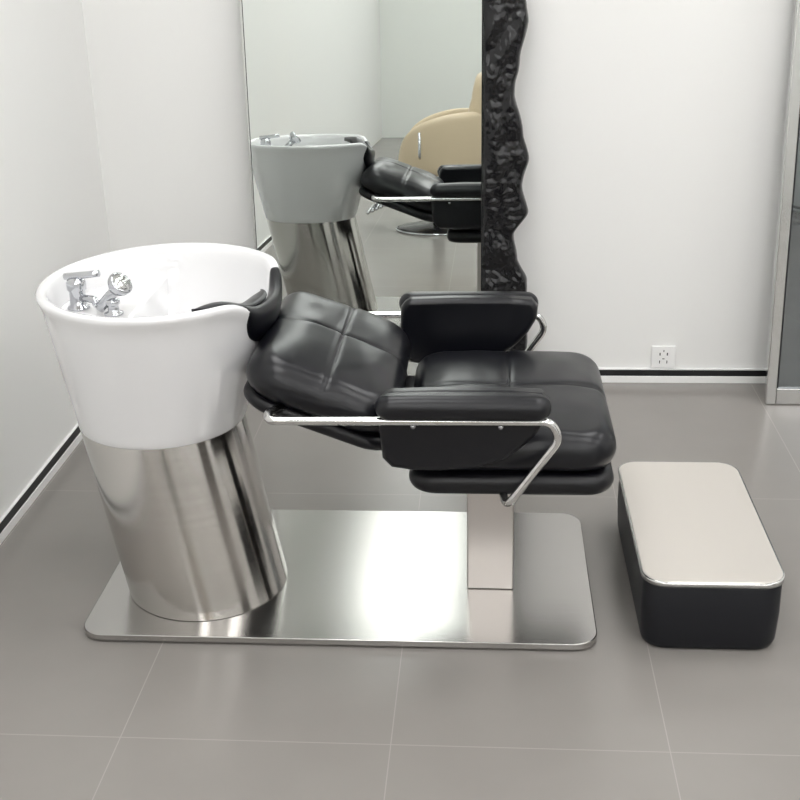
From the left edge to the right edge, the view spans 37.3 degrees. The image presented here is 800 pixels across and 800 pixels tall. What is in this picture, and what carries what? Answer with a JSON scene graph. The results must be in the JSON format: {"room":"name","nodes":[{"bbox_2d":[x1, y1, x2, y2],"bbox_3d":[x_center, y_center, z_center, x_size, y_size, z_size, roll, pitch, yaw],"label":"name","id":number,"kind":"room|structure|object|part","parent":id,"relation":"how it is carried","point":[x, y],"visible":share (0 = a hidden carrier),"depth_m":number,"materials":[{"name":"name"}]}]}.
{"room":"salon","nodes":[
{"label":"salon","id":0,"kind":"room"},
{"bbox_2d":[0,0,110,517],"bbox_3d":[-1.519,0.758,-1.367,0.100,2.900,11.490,0,22,4],"label":"wall","id":1,"kind":"structure","parent":0,"point":[53,215],"depth_m":3.59,"materials":[{"name":"white paint"}]},
{"bbox_2d":[0,423,77,522],"bbox_3d":[-1.227,0.930,1.873,0.010,0.004,5.580,0,22,4],"label":"white upper lip","id":2,"kind":"object","parent":1,"relation":"attached to","point":[4,515],"visible":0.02,"depth_m":3.58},
{"bbox_2d":[0,383,799,799],"bbox_3d":[1.038,2.161,-0.985,5.160,0.100,11.690,0,22,4],"label":"floor","id":3,"kind":"structure","parent":0,"point":[622,716],"depth_m":2.66,"materials":[{"name":"grey tile"}]},
{"bbox_2d":[0,426,82,544],"bbox_3d":[-1.226,0.958,1.884,0.010,0.056,5.580,0,22,4],"label":"strip","id":4,"kind":"object","parent":3,"relation":"on","point":[66,454],"depth_m":3.59,"materials":[{"name":"white"}]},
{"bbox_3d":[-1.228,0.946,1.879,0.007,0.030,5.580,0,22,4],"label":"black strip","id":5,"kind":"part","parent":4,"relation":"part of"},
{"bbox_2d":[85,509,596,649],"bbox_3d":[-0.132,0.451,3.105,1.238,0.022,0.656,0,22,4],"label":"base plate","id":6,"kind":"object","parent":3,"relation":"on","point":[355,577],"visible":0.7,"depth_m":2.97,"materials":[{"name":"silver metal"}]},
{"bbox_2d":[35,243,286,620],"bbox_3d":[-0.570,0.050,3.004,0.590,0.814,0.674,0,22,4],"label":"basin","id":7,"kind":"object","parent":6,"relation":"on","point":[153,345],"visible":0.96,"depth_m":2.82,"materials":[{"name":"white ceramic"}]},
{"bbox_3d":[-0.764,-0.300,2.846,0.090,0.027,0.017,2,23,9],"label":"mixer lever","id":8,"kind":"part","parent":7,"relation":"part of","materials":[{"name":"silver metal"}]},
{"bbox_3d":[-0.750,-0.238,2.858,0.066,0.030,0.019,8,24,21],"label":"mixer spout","id":9,"kind":"part","parent":7,"relation":"part of","materials":[{"name":"silver metal"}]},
{"bbox_3d":[-0.693,-0.241,2.818,0.070,0.070,0.027,6,23,17],"label":"shower handle","id":10,"kind":"part","parent":7,"relation":"part of","materials":[{"name":"silver metal"}]},
{"bbox_3d":[-0.577,-0.137,2.927,0.569,0.348,0.660,0,22,4],"label":"ceramic bowl","id":11,"kind":"part","parent":7,"relation":"part of","materials":[{"name":"white ceramic"}]},
{"bbox_2d":[243,291,615,588],"bbox_3d":[0.085,0.113,2.979,0.849,0.689,0.799,0,22,4],"label":"chair","id":12,"kind":"object","parent":6,"relation":"on","point":[475,418],"visible":1,"depth_m":2.67,"materials":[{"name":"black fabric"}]},
{"bbox_2d":[246,291,409,433],"bbox_3d":[-0.160,-0.106,2.889,0.347,0.205,0.580,0,22,4],"label":"backrest cushion","id":13,"kind":"object","parent":12,"relation":"on","point":[320,357],"depth_m":2.69,"materials":[{"name":"black leather"}]},
{"bbox_3d":[0.139,0.064,2.595,0.370,0.192,0.046,0,22,4],"label":"arm panel","id":14,"kind":"part","parent":12,"relation":"part of","materials":[{"name":"black leather"}]},
{"bbox_3d":[0.185,-0.188,3.208,0.370,0.192,0.046,0,22,4],"label":"arm panel","id":15,"kind":"part","parent":12,"relation":"part of","materials":[{"name":"black leather"}]},
{"bbox_3d":[0.227,0.285,2.974,0.116,0.368,0.116,0,22,4],"label":"post","id":16,"kind":"part","parent":12,"relation":"part of","materials":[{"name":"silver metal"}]},
{"bbox_2d":[414,350,615,471],"bbox_3d":[0.264,0.007,2.893,0.480,0.114,0.588,0,22,4],"label":"seat cushion","id":17,"kind":"object","parent":12,"relation":"on","point":[572,382],"depth_m":2.84,"materials":[{"name":"black leather"}]},
{"bbox_2d":[601,376,765,382],"bbox_3d":[1.438,-0.073,4.288,4.960,0.026,0.010,0,22,4],"label":"strip","id":18,"kind":"object","parent":3,"relation":"on","point":[605,379],"visible":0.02,"depth_m":4.31,"materials":[{"name":"white"}]},
{"bbox_2d":[618,461,784,649],"bbox_3d":[0.740,0.378,3.012,0.324,0.188,0.644,0,22,4],"label":"footstool","id":19,"kind":"object","parent":3,"relation":"on","point":[705,571],"visible":1,"depth_m":2.80,"materials":[{"name":"beige leather"}]},
{"bbox_2d":[764,0,799,403],"bbox_3d":[1.624,-1.011,3.775,0.750,2.142,0.209,0,22,4],"label":"display cabinet","id":20,"kind":"object","parent":3,"relation":"on","point":[782,382],"visible":1,"depth_m":3.98,"materials":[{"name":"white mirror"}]},
{"bbox_3d":[1.641,-0.014,4.088,0.680,0.060,0.034,0,22,4],"label":"frame","id":21,"kind":"part","parent":20,"relation":"part of","materials":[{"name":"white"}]},
{"bbox_3d":[1.624,-1.015,3.774,0.690,2.053,0.178,0,22,4],"label":"glass","id":22,"kind":"part","parent":20,"relation":"part of","materials":[{"name":"clear glass"}]},
{"bbox_2d":[81,0,795,367],"bbox_3d":[1.410,-1.424,3.795,5.160,2.900,0.100,0,22,4],"label":"wall","id":23,"kind":"structure","parent":0,"point":[654,130],"depth_m":4.07,"materials":[{"name":"white paint"}]},
{"bbox_2d":[240,0,528,374],"bbox_3d":[-0.046,-1.240,3.832,0.949,2.599,0.160,0,22,4],"label":"wall mirror","id":24,"kind":"object","parent":23,"relation":"attached to","point":[389,156],"visible":0.73,"depth_m":3.97,"materials":[{"name":"black mirror"}]},
{"bbox_3d":[0.345,-1.238,3.804,0.165,2.599,0.160,0,22,4],"label":"carved frame","id":25,"kind":"part","parent":24,"relation":"part of","materials":[{"name":"black paint"}]},
{"bbox_2d":[651,346,675,367],"bbox_3d":[0.953,-0.156,4.290,0.086,0.084,0.010,0,22,4],"label":"wall socket","id":26,"kind":"object","parent":23,"relation":"attached to","point":[661,356],"visible":1,"depth_m":4.29,"materials":[{"name":"white plastic"}]},
{"bbox_2d":[599,368,765,369],"bbox_3d":[1.437,-0.110,4.273,4.960,0.006,0.010,0,22,4],"label":"white upper lip","id":27,"kind":"object","parent":23,"relation":"attached to","point":[599,368],"visible":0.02,"depth_m":4.30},
{"bbox_2d":[599,370,765,375],"bbox_3d":[1.438,-0.097,4.280,4.960,0.024,0.007,0,22,4],"label":"strip","id":28,"kind":"object","parent":23,"relation":"attached to","point":[602,372],"visible":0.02,"depth_m":4.31,"materials":[{"name":"black"}]}
]}

